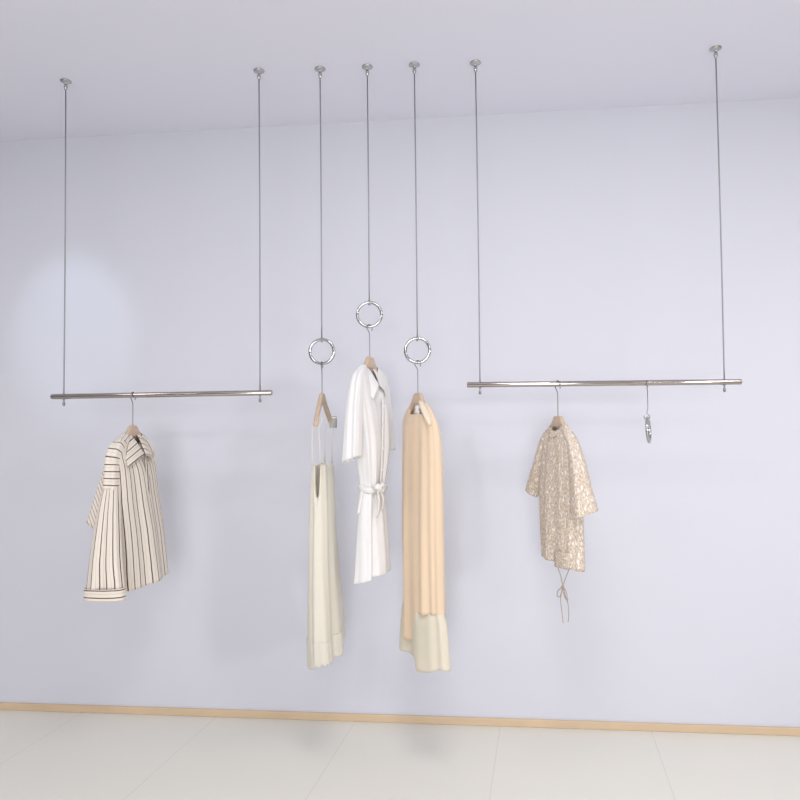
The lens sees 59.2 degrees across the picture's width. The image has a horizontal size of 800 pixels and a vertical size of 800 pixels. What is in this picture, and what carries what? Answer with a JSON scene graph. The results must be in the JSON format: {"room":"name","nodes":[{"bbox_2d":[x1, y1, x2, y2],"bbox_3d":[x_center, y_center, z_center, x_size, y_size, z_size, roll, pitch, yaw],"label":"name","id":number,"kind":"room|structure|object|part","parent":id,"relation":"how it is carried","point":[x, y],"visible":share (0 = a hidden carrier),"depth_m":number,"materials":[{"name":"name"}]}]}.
{"room":"clothing store","nodes":[
{"label":"clothing store","id":0,"kind":"room"},
{"bbox_2d":[0,97,799,726],"bbox_3d":[0.338,0.073,3.301,8.400,2.800,0.120,-1,-2,6],"label":"wall","id":1,"kind":"structure","parent":0,"point":[600,252],"depth_m":3.27,"materials":[{"name":"paint"}]},
{"bbox_2d":[0,702,799,735],"bbox_3d":[0.346,1.453,3.187,8.400,0.034,0.012,-1,-2,6],"label":"baseboard","id":2,"kind":"structure","parent":1,"relation":"attached to","point":[481,721],"depth_m":3.21,"materials":[{"name":"brown wood"}]},
{"bbox_2d":[0,0,799,140],"bbox_3d":[-0.044,-1.496,-0.228,8.400,0.100,7.320,-1,-2,6],"label":"ceiling","id":3,"kind":"structure","parent":0,"point":[132,66],"depth_m":2.77,"materials":[{"name":"paint"}]},
{"bbox_2d":[50,68,272,405],"bbox_3d":[-0.973,-0.655,2.863,0.919,1.349,0.045,-1,-2,5],"label":"rail","id":4,"kind":"object","parent":3,"relation":"hanging from","point":[258,71],"visible":1,"depth_m":2.84,"materials":[{"name":"metal"}]},
{"bbox_2d":[125,392,141,441],"bbox_3d":[-1.077,0.102,2.845,0.022,0.272,0.300,-1,-2,8],"label":"clothes hanger","id":5,"kind":"object","parent":4,"relation":"hanging from","point":[133,430],"visible":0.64,"depth_m":2.84,"materials":[{"name":"brown wood"}]},
{"bbox_2d":[83,433,168,601],"bbox_3d":[-1.084,0.442,2.837,0.203,0.628,0.481,-1,-2,8],"label":"striped shirt","id":6,"kind":"object","parent":5,"relation":"hanging from","point":[128,552],"visible":0.99,"depth_m":2.72,"materials":[{"name":"beige fabric"}]},
{"bbox_3d":[-0.966,-0.021,2.841,0.919,0.026,0.022,-1,-2,5],"label":"rod","id":7,"kind":"part","parent":4,"relation":"part of","materials":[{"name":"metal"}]},
{"bbox_2d":[308,66,334,364],"bbox_3d":[-0.317,-0.738,2.822,0.109,1.199,0.045,-1,-2,6],"label":"hanger","id":8,"kind":"object","parent":3,"relation":"hanging from","point":[319,69],"visible":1,"depth_m":2.81,"materials":[{"name":"silver metal"}]},
{"bbox_2d":[313,361,337,427],"bbox_3d":[-0.301,-0.022,2.796,0.038,0.266,0.330,-1,-2,8],"label":"clothes hanger","id":9,"kind":"object","parent":8,"relation":"hanging from","point":[322,399],"visible":0.98,"depth_m":2.80,"materials":[{"name":"brown wood"}]},
{"bbox_2d":[306,417,344,669],"bbox_3d":[-0.291,0.554,2.847,0.132,0.970,0.402,-1,-2,6],"label":"dress","id":10,"kind":"object","parent":9,"relation":"hanging from","point":[325,637],"visible":1,"depth_m":2.68,"materials":[{"name":"beige fabric"}]},
{"bbox_2d":[356,64,382,327],"bbox_3d":[-0.126,-0.812,2.812,0.109,1.055,0.045,-1,-2,6],"label":"hanger","id":11,"kind":"object","parent":3,"relation":"hanging from","point":[367,67],"visible":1,"depth_m":2.80,"materials":[{"name":"silver metal"}]},
{"bbox_2d":[364,324,377,379],"bbox_3d":[-0.117,-0.168,2.789,0.022,0.267,0.244,-1,-2,23],"label":"clothes hanger","id":12,"kind":"object","parent":11,"relation":"hanging from","point":[369,362],"visible":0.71,"depth_m":2.79,"materials":[{"name":"brown wood"}]},
{"bbox_2d":[342,364,395,583],"bbox_3d":[-0.115,0.286,2.771,0.128,0.846,0.368,-1,-2,23],"label":"dress","id":13,"kind":"object","parent":12,"relation":"hanging from","point":[368,439],"visible":0.99,"depth_m":2.71,"materials":[{"name":"white fabric"}]},
{"bbox_2d":[404,62,430,363],"bbox_3d":[0.063,-0.741,2.796,0.109,1.201,0.045,-1,-2,6],"label":"hanger","id":14,"kind":"object","parent":3,"relation":"hanging from","point":[414,65],"visible":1,"depth_m":2.79,"materials":[{"name":"silver metal"}]},
{"bbox_2d":[408,360,424,413],"bbox_3d":[0.068,-0.028,2.770,0.022,0.259,0.224,0,-2,-27],"label":"clothes hanger","id":15,"kind":"object","parent":14,"relation":"hanging from","point":[417,396],"visible":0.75,"depth_m":2.77,"materials":[{"name":"brown wood"}]},
{"bbox_2d":[399,400,450,672],"bbox_3d":[0.092,0.513,2.719,0.133,1.027,0.318,1,-2,-31],"label":"dress","id":16,"kind":"object","parent":15,"relation":"hanging from","point":[423,625],"visible":1,"depth_m":2.64,"materials":[{"name":"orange fabric"}]},
{"bbox_2d":[467,45,741,393],"bbox_3d":[0.771,-0.687,2.739,1.034,1.329,0.045,-1,-2,5],"label":"rail","id":17,"kind":"object","parent":3,"relation":"hanging from","point":[475,63],"visible":1,"depth_m":2.71,"materials":[{"name":"metal"}]},
{"bbox_2d":[550,380,565,430],"bbox_3d":[0.610,0.061,2.728,0.022,0.276,0.216,0,-2,-20],"label":"clothes hanger","id":18,"kind":"object","parent":17,"relation":"hanging from","point":[557,421],"visible":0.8,"depth_m":2.73,"materials":[{"name":"brown wood"}]},
{"bbox_2d":[525,425,598,622],"bbox_3d":[0.615,0.461,2.714,0.131,0.731,0.426,0,-2,-15],"label":"printed top","id":19,"kind":"object","parent":18,"relation":"hanging from","point":[559,475],"visible":1,"depth_m":2.63,"materials":[{"name":"beige fabric"}]},
{"bbox_3d":[0.777,-0.064,2.717,1.034,0.027,0.022,-1,-2,5],"label":"rod","id":20,"kind":"part","parent":17,"relation":"part of","materials":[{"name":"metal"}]},
{"bbox_2d":[644,380,651,443],"bbox_3d":[0.945,0.044,2.699,0.025,0.246,0.105,-2,-2,25],"label":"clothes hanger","id":21,"kind":"object","parent":17,"relation":"hanging from","point":[647,419],"visible":1,"depth_m":2.68,"materials":[{"name":"silver metal"}]},
{"bbox_2d":[0,710,799,799],"bbox_3d":[-0.014,1.402,-0.329,8.400,0.100,7.320,-1,-2,6],"label":"floor","id":22,"kind":"structure","parent":0,"point":[45,755],"depth_m":2.85,"materials":[{"name":"tile"}]}
]}

